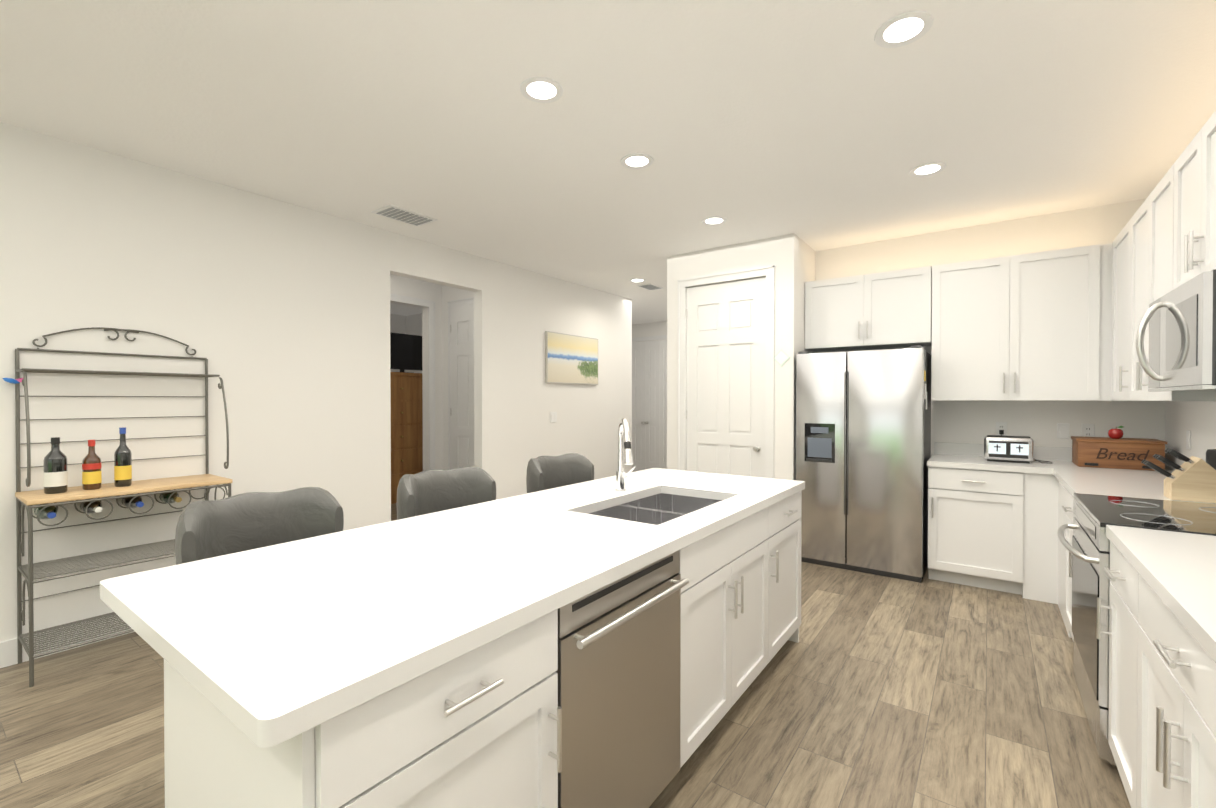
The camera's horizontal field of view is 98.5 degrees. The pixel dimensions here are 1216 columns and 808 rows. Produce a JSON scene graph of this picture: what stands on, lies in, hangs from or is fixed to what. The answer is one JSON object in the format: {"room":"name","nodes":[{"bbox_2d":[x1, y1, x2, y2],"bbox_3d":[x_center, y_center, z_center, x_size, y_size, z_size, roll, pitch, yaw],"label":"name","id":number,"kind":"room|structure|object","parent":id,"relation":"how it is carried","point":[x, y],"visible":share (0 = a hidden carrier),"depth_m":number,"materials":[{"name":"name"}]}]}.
{"room":"kitchen","nodes":[
{"label":"kitchen","id":0,"kind":"room"},
{"bbox_2d":[0,122,631,641],"bbox_3d":[-2.540,-0.053,3.586,0.120,2.800,9.620,0,1,36],"label":"wall","id":1,"kind":"structure","parent":0,"point":[274,312],"depth_m":3.46,"materials":[{"name":"white paint"}]},
{"bbox_2d":[0,614,134,667],"bbox_3d":[-3.577,1.295,2.057,0.014,0.130,5.910,0,1,36],"label":"baseboard","id":2,"kind":"structure","parent":1,"relation":"attached to","point":[8,652],"depth_m":2.72,"materials":[{"name":"white wood"}]},
{"bbox_2d":[550,412,556,421],"bbox_3d":[-0.634,0.152,6.096,0.009,0.120,0.116,0,1,36],"label":"switch plate","id":3,"kind":"object","parent":1,"relation":"attached to","point":[553,416],"visible":1,"depth_m":6.09,"materials":[{"name":"white plastic"}]},
{"bbox_2d":[545,331,597,384],"bbox_3d":[-0.421,-0.539,6.363,0.030,0.591,0.970,0,1,36],"label":"picture","id":4,"kind":"object","parent":1,"relation":"attached to","point":[571,359],"visible":0.93,"depth_m":6.30,"materials":[{"name":"multicoloured paper"}]},
{"bbox_2d":[390,314,405,371],"bbox_3d":[-4.544,-0.085,7.443,0.100,2.800,3.900,0,1,36],"label":"wall","id":5,"kind":"structure","parent":0,"point":[397,323],"depth_m":8.76,"materials":[{"name":"white paint"}]},
{"bbox_2d":[406,313,421,372],"bbox_3d":[-2.361,-0.091,8.192,2.510,2.800,0.120,0,1,36],"label":"wall","id":6,"kind":"structure","parent":0,"point":[408,324],"depth_m":8.74,"materials":[{"name":"white paint"}]},
{"bbox_2d":[390,274,441,470],"bbox_3d":[-2.553,-0.070,5.692,0.120,2.800,1.930,0,1,36],"label":"wall","id":7,"kind":"structure","parent":0,"point":[441,296],"depth_m":6.24,"materials":[{"name":"white paint"}]},
{"bbox_2d":[390,294,434,469],"bbox_3d":[-2.346,0.056,5.857,0.022,2.545,0.950,0,1,36],"label":"door frame","id":8,"kind":"structure","parent":7,"relation":"attached to","point":[429,304],"depth_m":6.19,"materials":[{"name":"white wood"}]},
{"bbox_2d":[442,285,473,469],"bbox_3d":[-1.519,-0.073,6.052,1.130,2.800,0.130,0,1,36],"label":"wall","id":9,"kind":"structure","parent":0,"point":[448,293],"depth_m":6.30,"materials":[{"name":"white paint"}]},
{"bbox_2d":[448,297,473,469],"bbox_3d":[-1.529,0.055,5.979,0.910,2.545,0.022,0,1,36],"label":"door frame","id":10,"kind":"structure","parent":9,"relation":"attached to","point":[461,302],"depth_m":6.22,"materials":[{"name":"white wood"}]},
{"bbox_2d":[450,304,473,468],"bbox_3d":[-1.559,0.091,5.944,0.756,2.450,0.106,0,1,36],"label":"hall door","id":11,"kind":"structure","parent":9,"relation":"in","point":[462,384],"depth_m":6.06,"materials":[{"name":"white wood"}]},
{"bbox_2d":[0,503,1130,807],"bbox_3d":[-1.386,1.393,4.045,9.220,0.100,11.940,0,1,36],"label":"floor","id":12,"kind":"structure","parent":0,"point":[872,691],"depth_m":2.25,"materials":[{"name":"brown wood"}]},
{"bbox_2d":[2,327,232,686],"bbox_3d":[-2.690,0.458,2.929,0.399,1.790,0.880,0,1,36],"label":"rack","id":13,"kind":"object","parent":12,"relation":"on","point":[30,571],"visible":0.88,"depth_m":2.77,"materials":[{"name":"silver metal"}]},
{"bbox_2d":[33,503,57,518],"bbox_3d":[-2.866,0.548,2.671,0.315,0.077,0.077,0,1,36],"label":"wine bottle","id":14,"kind":"object","parent":13,"relation":"in","point":[49,512],"visible":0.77,"depth_m":2.63,"materials":[{"name":"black glass"}]},
{"bbox_2d":[43,437,67,493],"bbox_3d":[-2.851,0.315,2.702,0.087,0.285,0.087,0,1,36],"label":"bottle","id":15,"kind":"object","parent":13,"relation":"on","point":[55,474],"visible":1,"depth_m":2.68,"materials":[{"name":"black glass"}]},
{"bbox_2d":[76,498,101,513],"bbox_3d":[-2.768,0.547,2.806,0.315,0.077,0.077,0,1,36],"label":"wine bottle","id":16,"kind":"object","parent":13,"relation":"in","point":[94,507],"visible":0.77,"depth_m":2.77,"materials":[{"name":"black glass"}]},
{"bbox_2d":[82,440,101,489],"bbox_3d":[-2.772,0.324,2.812,0.075,0.265,0.075,0,1,36],"label":"bottle","id":17,"kind":"object","parent":13,"relation":"on","point":[91,472],"visible":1,"depth_m":2.79,"materials":[{"name":"orange glass"}]},
{"bbox_2d":[114,427,131,486],"bbox_3d":[-2.698,0.293,2.912,0.073,0.325,0.073,0,1,36],"label":"bottle","id":18,"kind":"object","parent":13,"relation":"on","point":[122,465],"visible":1,"depth_m":2.89,"materials":[{"name":"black glass"}]},
{"bbox_2d":[118,494,143,507],"bbox_3d":[-2.670,0.546,2.940,0.315,0.077,0.077,0,1,36],"label":"wine bottle","id":19,"kind":"object","parent":13,"relation":"in","point":[136,502],"visible":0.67,"depth_m":2.90,"materials":[{"name":"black glass"}]},
{"bbox_2d":[156,490,181,503],"bbox_3d":[-2.572,0.545,3.075,0.315,0.077,0.077,0,1,36],"label":"wine bottle","id":20,"kind":"object","parent":13,"relation":"in","point":[174,497],"visible":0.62,"depth_m":3.04,"materials":[{"name":"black glass"}]},
{"bbox_2d":[175,487,343,564],"bbox_3d":[-1.200,0.849,1.876,0.502,1.027,0.525,0,1,36],"label":"stool","id":21,"kind":"object","parent":12,"relation":"on","point":[232,524],"visible":0.33,"depth_m":1.97,"materials":[{"name":"grey leather"}]},
{"bbox_2d":[390,372,422,503],"bbox_3d":[-2.850,0.446,7.328,0.600,1.740,1.040,0,1,36],"label":"armoire","id":22,"kind":"object","parent":12,"relation":"on","point":[406,424],"visible":0.38,"depth_m":7.04,"materials":[{"name":"brown wood"}]},
{"bbox_2d":[390,332,421,372],"bbox_3d":[-2.891,-0.705,7.348,0.120,0.559,0.860,0,1,36],"label":"television","id":23,"kind":"object","parent":22,"relation":"on","point":[405,351],"visible":0.5,"depth_m":7.37,"materials":[{"name":"black plastic"}]},
{"bbox_2d":[396,466,495,519],"bbox_3d":[-0.729,0.843,2.523,0.502,1.027,0.525,0,1,36],"label":"stool","id":24,"kind":"object","parent":12,"relation":"on","point":[425,492],"visible":0.4,"depth_m":2.65,"materials":[{"name":"grey leather"}]},
{"bbox_2d":[164,487,804,807],"bbox_3d":[0.048,0.922,2.085,0.771,0.875,2.661,0,1,36],"label":"kitchen island","id":25,"kind":"object","parent":12,"relation":"on","point":[622,637],"depth_m":1.31,"materials":[{"name":"white wood"}]},
{"bbox_2d":[100,468,804,754],"bbox_3d":[-0.090,0.464,2.148,1.000,0.040,2.740,0,1,36],"label":"island countertop","id":26,"kind":"structure","parent":25,"relation":"on","point":[274,638],"depth_m":1.27,"materials":[{"name":"white stone"}]},
{"bbox_2d":[615,419,635,491],"bbox_3d":[0.113,0.256,2.593,0.201,0.369,0.313,0,1,36],"label":"faucet","id":27,"kind":"object","parent":26,"relation":"on","point":[625,457],"depth_m":2.63,"materials":[{"name":"silver metal"}]},
{"bbox_2d":[589,493,722,524],"bbox_3d":[0.233,0.586,2.371,0.460,0.205,0.800,0,1,36],"label":"sink","id":28,"kind":"object","parent":26,"relation":"in","point":[649,508],"depth_m":2.62,"materials":[{"name":"silver metal"}]},
{"bbox_2d":[556,550,688,807],"bbox_3d":[-0.167,0.926,1.704,0.671,0.863,0.619,0,1,36],"label":"dishwasher","id":29,"kind":"object","parent":25,"relation":"in","point":[619,641],"depth_m":1.50,"materials":[{"name":"grey metal"}]},
{"bbox_2d":[526,453,593,492],"bbox_3d":[-0.235,0.838,3.202,0.502,1.027,0.525,0,1,36],"label":"stool","id":30,"kind":"object","parent":12,"relation":"on","point":[546,472],"visible":0.35,"depth_m":3.35,"materials":[{"name":"grey leather"}]},
{"bbox_2d":[796,345,930,582],"bbox_3d":[2.169,0.448,4.446,0.932,1.783,0.715,0,1,36],"label":"fridge","id":31,"kind":"object","parent":12,"relation":"on","point":[863,437],"visible":0.9,"depth_m":4.14,"materials":[{"name":"grey metal"}]},
{"bbox_2d":[928,466,1026,598],"bbox_3d":[2.826,0.905,4.038,0.565,0.875,0.639,0,1,36],"label":"base cabinet","id":32,"kind":"object","parent":12,"relation":"on","point":[992,525],"depth_m":3.77,"materials":[{"name":"white wood"}]},
{"bbox_2d":[927,454,1050,469],"bbox_3d":[2.883,0.448,3.986,0.725,0.040,0.651,0,1,36],"label":"countertop","id":33,"kind":"structure","parent":32,"relation":"on","point":[937,459],"depth_m":3.85,"materials":[{"name":"white stone"}]},
{"bbox_2d":[984,435,1033,462],"bbox_3d":[2.982,0.334,3.903,0.290,0.190,0.176,0,1,36],"label":"toaster","id":34,"kind":"object","parent":33,"relation":"on","point":[1012,449],"visible":1,"depth_m":3.84,"materials":[{"name":"silver metal"}]},
{"bbox_2d":[999,430,1051,462],"bbox_3d":[3.158,0.318,3.967,0.306,0.217,0.342,0,1,36],"label":"cord","id":35,"kind":"object","parent":34,"relation":"attached to","point":[1001,432],"visible":0.42,"depth_m":3.91,"materials":[{"name":"black plastic"}]},
{"bbox_2d":[1027,470,1050,602],"bbox_3d":[3.105,0.907,3.834,0.244,0.875,0.639,0,1,36],"label":"base cabinet","id":36,"kind":"object","parent":12,"relation":"on","point":[1038,481],"depth_m":3.58,"materials":[{"name":"white wood"}]},
{"bbox_2d":[1047,458,1215,503],"bbox_3d":[3.088,0.455,3.106,0.641,0.040,1.833,0,1,36],"label":"countertop","id":37,"kind":"structure","parent":36,"relation":"on","point":[1146,484],"depth_m":2.99,"materials":[{"name":"white stone"}]},
{"bbox_2d":[1071,436,1167,470],"bbox_3d":[3.491,0.335,3.601,0.436,0.192,0.312,0,1,36],"label":"bread box","id":38,"kind":"object","parent":37,"relation":"on","point":[1085,451],"visible":0.75,"depth_m":3.50,"materials":[{"name":"brown wood"}]},
{"bbox_2d":[1108,426,1123,438],"bbox_3d":[3.494,0.194,3.601,0.083,0.090,0.078,0,1,36],"label":"apple","id":39,"kind":"object","parent":38,"relation":"on","point":[1115,433],"visible":1,"depth_m":3.58,"materials":[{"name":"red food"}]},
{"bbox_2d":[1096,448,1149,460],"bbox_3d":[3.413,0.335,3.473,0.257,0.072,0.002,0,1,36],"label":"lettering","id":40,"kind":"object","parent":38,"relation":"attached to","point":[1133,456],"visible":1,"depth_m":3.48,"materials":[{"name":"black paint"}]},
{"bbox_2d":[1141,448,1215,502],"bbox_3d":[2.702,0.326,2.412,0.334,0.230,0.135,0,1,36],"label":"knife block","id":41,"kind":"object","parent":37,"relation":"on","point":[1192,478],"visible":1,"depth_m":2.38,"materials":[{"name":"brown wood"}]},
{"bbox_2d":[1206,449,1215,469],"bbox_3d":[2.988,0.330,2.560,0.094,0.220,0.091,0,1,36],"label":"coffee grinder","id":42,"kind":"object","parent":37,"relation":"on","point":[1211,457],"visible":0.42,"depth_m":2.56,"materials":[{"name":"black plastic"}]},
{"bbox_2d":[1051,474,1062,613],"bbox_3d":[3.070,0.913,3.077,0.629,0.875,0.664,0,1,36],"label":"base cabinet","id":43,"kind":"object","parent":12,"relation":"on","point":[1056,486],"depth_m":3.52,"materials":[{"name":"white wood"}]},
{"bbox_2d":[1103,530,1126,782],"bbox_3d":[1.950,0.926,1.538,0.629,0.875,0.516,0,1,36],"label":"base cabinet","id":44,"kind":"object","parent":12,"relation":"on","point":[1117,607],"depth_m":1.83,"materials":[{"name":"white wood"}]},
{"bbox_2d":[1061,486,1191,641],"bbox_3d":[2.731,0.917,2.611,0.629,0.875,0.607,0,1,36],"label":"base cabinet","id":45,"kind":"object","parent":12,"relation":"on","point":[1068,498],"depth_m":2.96,"materials":[{"name":"white wood"}]},
{"bbox_2d":[1057,493,1215,765],"bbox_3d":[2.283,0.898,2.088,0.739,0.922,0.760,0,1,36],"label":"range","id":46,"kind":"object","parent":12,"relation":"on","point":[1089,548],"visible":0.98,"depth_m":2.09,"materials":[{"name":"silver metal"}]},
{"bbox_2d":[1123,558,1215,807],"bbox_3d":[1.566,0.930,1.009,0.629,0.875,1.028,0,1,36],"label":"base cabinet","id":47,"kind":"object","parent":12,"relation":"on","point":[1169,715],"depth_m":1.30,"materials":[{"name":"white wood"}]},
{"bbox_2d":[1106,525,1215,657],"bbox_3d":[0.975,0.479,0.202,0.641,0.040,3.817,0,1,36],"label":"countertop","id":48,"kind":"structure","parent":47,"relation":"on","point":[1179,565],"depth_m":1.44,"materials":[{"name":"white stone"}]},
{"bbox_2d":[0,0,1215,323],"bbox_3d":[-1.386,-1.507,4.021,9.220,0.100,11.940,0,1,36],"label":"ceiling","id":49,"kind":"structure","parent":0,"point":[820,124],"depth_m":2.57,"materials":[{"name":"white paint"}]},
{"bbox_2d":[371,204,436,226],"bbox_3d":[-1.570,-1.451,4.050,0.260,0.010,0.400,0,1,36],"label":"ceiling vent","id":50,"kind":"object","parent":49,"relation":"in","point":[394,212],"visible":0.98,"depth_m":4.02,"materials":[{"name":"white metal"}]},
{"bbox_2d":[520,77,562,102],"bbox_3d":[-0.305,-1.440,2.406,0.200,0.006,0.200,0,1,36],"label":"recessed light","id":51,"kind":"object","parent":49,"relation":"in","point":[544,90],"visible":1,"depth_m":2.40,"materials":[{"name":"white"}]},
{"bbox_2d":[620,153,653,168],"bbox_3d":[0.173,-1.446,3.122,0.200,0.006,0.200,0,1,36],"label":"recessed light","id":52,"kind":"object","parent":49,"relation":"in","point":[636,160],"visible":1,"depth_m":3.12,"materials":[{"name":"white"}]},
{"bbox_2d":[629,278,645,282],"bbox_3d":[0.354,-1.472,6.243,0.200,0.006,0.200,0,1,36],"label":"recessed light","id":53,"kind":"object","parent":49,"relation":"in","point":[637,280],"visible":0.98,"depth_m":6.24,"materials":[{"name":"white"}]},
{"bbox_2d":[637,283,663,289],"bbox_3d":[0.535,-1.472,6.593,0.200,0.010,0.320,0,1,36],"label":"ceiling vent","id":54,"kind":"object","parent":49,"relation":"in","point":[650,286],"visible":0.98,"depth_m":6.57,"materials":[{"name":"white metal"}]},
{"bbox_2d":[701,216,726,224],"bbox_3d":[0.843,-1.455,4.162,0.200,0.006,0.200,0,1,36],"label":"recessed light","id":55,"kind":"object","parent":49,"relation":"in","point":[714,220],"visible":1,"depth_m":4.15,"materials":[{"name":"white"}]},
{"bbox_2d":[874,10,933,47],"bbox_3d":[1.135,-1.437,2.014,0.200,0.006,0.200,0,1,36],"label":"recessed light","id":56,"kind":"object","parent":49,"relation":"in","point":[899,30],"visible":1,"depth_m":2.01,"materials":[{"name":"white"}]},
{"bbox_2d":[909,162,946,176],"bbox_3d":[1.974,-1.447,3.234,0.200,0.006,0.200,0,1,36],"label":"recessed light","id":57,"kind":"object","parent":49,"relation":"in","point":[929,169],"visible":1,"depth_m":3.23,"materials":[{"name":"white"}]},
{"bbox_2d":[632,321,666,342],"bbox_3d":[1.234,-0.101,9.435,4.140,2.800,0.120,0,1,36],"label":"wall","id":58,"kind":"structure","parent":0,"point":[650,329],"depth_m":9.68,"materials":[{"name":"white paint"}]},
{"bbox_2d":[632,335,666,341],"bbox_3d":[0.715,0.024,9.726,1.370,2.545,0.022,0,1,36],"label":"door frame","id":59,"kind":"structure","parent":58,"relation":"attached to","point":[650,338],"depth_m":9.67,"materials":[{"name":"white wood"}]},
{"bbox_2d":[632,340,666,471],"bbox_3d":[0.686,0.065,9.687,1.208,2.440,0.100,0,1,36],"label":"bifold door","id":60,"kind":"structure","parent":58,"relation":"in","point":[649,404],"depth_m":9.66,"materials":[{"name":"white wood"}]},
{"bbox_2d":[667,254,678,469],"bbox_3d":[1.734,-0.079,6.690,0.120,2.800,3.730,0,1,36],"label":"wall","id":61,"kind":"structure","parent":0,"point":[672,261],"depth_m":5.18,"materials":[{"name":"white paint"}]},
{"bbox_2d":[679,233,798,479],"bbox_3d":[1.171,-0.064,4.862,1.120,2.800,0.110,0,1,36],"label":"wall","id":62,"kind":"structure","parent":0,"point":[790,258],"depth_m":4.56,"materials":[{"name":"white paint"}]},
{"bbox_2d":[686,277,765,477],"bbox_3d":[1.071,0.100,4.862,0.787,2.450,0.106,0,1,36],"label":"pantry door","id":63,"kind":"structure","parent":62,"relation":"in","point":[726,355],"depth_m":4.86,"materials":[{"name":"white wood"}]},
{"bbox_2d":[678,266,774,477],"bbox_3d":[1.102,0.064,4.900,0.945,2.545,0.132,0,1,36],"label":"trim","id":64,"kind":"structure","parent":62,"relation":"attached to","point":[768,272],"depth_m":4.74,"materials":[{"name":"white wood"}]},
{"bbox_2d":[774,349,789,366],"bbox_3d":[1.504,-0.401,4.543,0.156,0.156,0.008,0,1,36],"label":"diamond sign","id":65,"kind":"object","parent":62,"relation":"attached to","point":[781,357],"visible":0.96,"depth_m":4.54,"materials":[{"name":"white"}]},
{"bbox_2d":[799,238,814,352],"bbox_3d":[1.774,-0.063,4.850,0.130,2.800,0.560,0,1,36],"label":"wall","id":66,"kind":"structure","parent":0,"point":[806,253],"depth_m":4.71,"materials":[{"name":"white paint"}]},
{"bbox_2d":[815,198,1164,456],"bbox_3d":[2.548,-0.062,4.707,3.410,2.800,0.120,0,1,36],"label":"wall","id":67,"kind":"structure","parent":0,"point":[971,422],"depth_m":4.15,"materials":[{"name":"white paint"}]},
{"bbox_2d":[805,267,920,351],"bbox_3d":[2.279,-0.799,4.592,0.973,0.605,0.364,0,1,36],"label":"upper cabinet","id":68,"kind":"object","parent":67,"relation":"attached to","point":[880,310],"depth_m":4.44,"materials":[{"name":"white wood"}]},
{"bbox_2d":[996,422,1006,435],"bbox_3d":[3.150,0.202,4.191,0.072,0.116,0.008,0,1,36],"label":"electrical outlet","id":69,"kind":"object","parent":67,"relation":"attached to","point":[1001,425],"visible":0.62,"depth_m":4.19,"materials":[{"name":"white plastic"}]},
{"bbox_2d":[935,442,1071,461],"bbox_3d":[3.328,0.378,4.052,1.366,0.099,0.020,0,1,36],"label":"backsplash","id":70,"kind":"structure","parent":67,"relation":"attached to","point":[1064,454],"depth_m":4.25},
{"bbox_2d":[921,245,1096,400],"bbox_3d":[3.078,-0.562,4.012,1.121,1.070,0.364,0,1,36],"label":"upper cabinet","id":71,"kind":"object","parent":67,"relation":"attached to","point":[1059,325],"depth_m":3.85,"materials":[{"name":"white wood"}]},
{"bbox_2d":[1057,423,1068,438],"bbox_3d":[3.452,0.204,3.971,0.072,0.116,0.009,0,1,36],"label":"light switch","id":72,"kind":"object","parent":67,"relation":"attached to","point":[1063,430],"visible":1,"depth_m":3.97,"materials":[{"name":"white plastic"}]},
{"bbox_2d":[1081,424,1094,436],"bbox_3d":[3.565,0.204,3.889,0.072,0.116,0.008,0,1,36],"label":"electrical outlet","id":73,"kind":"object","parent":67,"relation":"attached to","point":[1087,430],"visible":0.79,"depth_m":3.88,"materials":[{"name":"white plastic"}]},
{"bbox_2d":[1165,401,1215,461],"bbox_3d":[1.396,-0.025,0.123,0.120,2.800,8.890,0,1,36],"label":"wall","id":74,"kind":"structure","parent":0,"point":[1197,419],"depth_m":3.18,"materials":[{"name":"white paint"}]},
{"bbox_2d":[1097,243,1112,400],"bbox_3d":[3.598,-0.558,3.579,0.380,1.070,0.454,0,1,36],"label":"upper cabinet","id":75,"kind":"object","parent":74,"relation":"attached to","point":[1104,251],"depth_m":3.58,"materials":[{"name":"white wood"}]},
{"bbox_2d":[1109,227,1124,400],"bbox_3d":[3.342,-0.555,3.180,0.324,1.070,0.608,0,1,36],"label":"upper cabinet","id":76,"kind":"object","parent":74,"relation":"attached to","point":[1117,339],"depth_m":3.40,"materials":[{"name":"white wood"}]},
{"bbox_2d":[1125,170,1215,400],"bbox_3d":[2.935,-0.550,2.620,0.324,1.070,1.010,0,1,36],"label":"upper cabinet","id":77,"kind":"object","parent":74,"relation":"attached to","point":[1147,231],"depth_m":2.76,"materials":[{"name":"white wood"}]},
{"bbox_2d":[1165,452,1183,469],"bbox_3d":[1.985,0.403,1.062,0.020,0.099,6.396,0,1,36],"label":"backsplash","id":78,"kind":"structure","parent":74,"relation":"attached to","point":[1168,456],"depth_m":3.42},
{"bbox_2d":[1186,430,1190,449],"bbox_3d":[3.564,0.220,3.216,0.008,0.116,0.072,0,1,36],"label":"electrical outlet","id":79,"kind":"object","parent":74,"relation":"attached to","point":[1188,439],"visible":1,"depth_m":3.20,"materials":[{"name":"white plastic"}]},
{"bbox_2d":[1169,110,1215,291],"bbox_3d":[2.450,-0.775,1.952,0.324,0.610,0.756,0,1,36],"label":"upper cabinet","id":80,"kind":"object","parent":74,"relation":"attached to","point":[1192,178],"depth_m":2.10,"materials":[{"name":"white wood"}]},
{"bbox_2d":[1136,269,1215,391],"bbox_3d":[2.387,-0.256,2.003,0.481,0.405,0.752,0,1,36],"label":"over-the-range microwave","id":81,"kind":"object","parent":80,"relation":"attached to","point":[1181,319],"visible":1,"depth_m":1.97,"materials":[{"name":"silver metal"}]}
]}

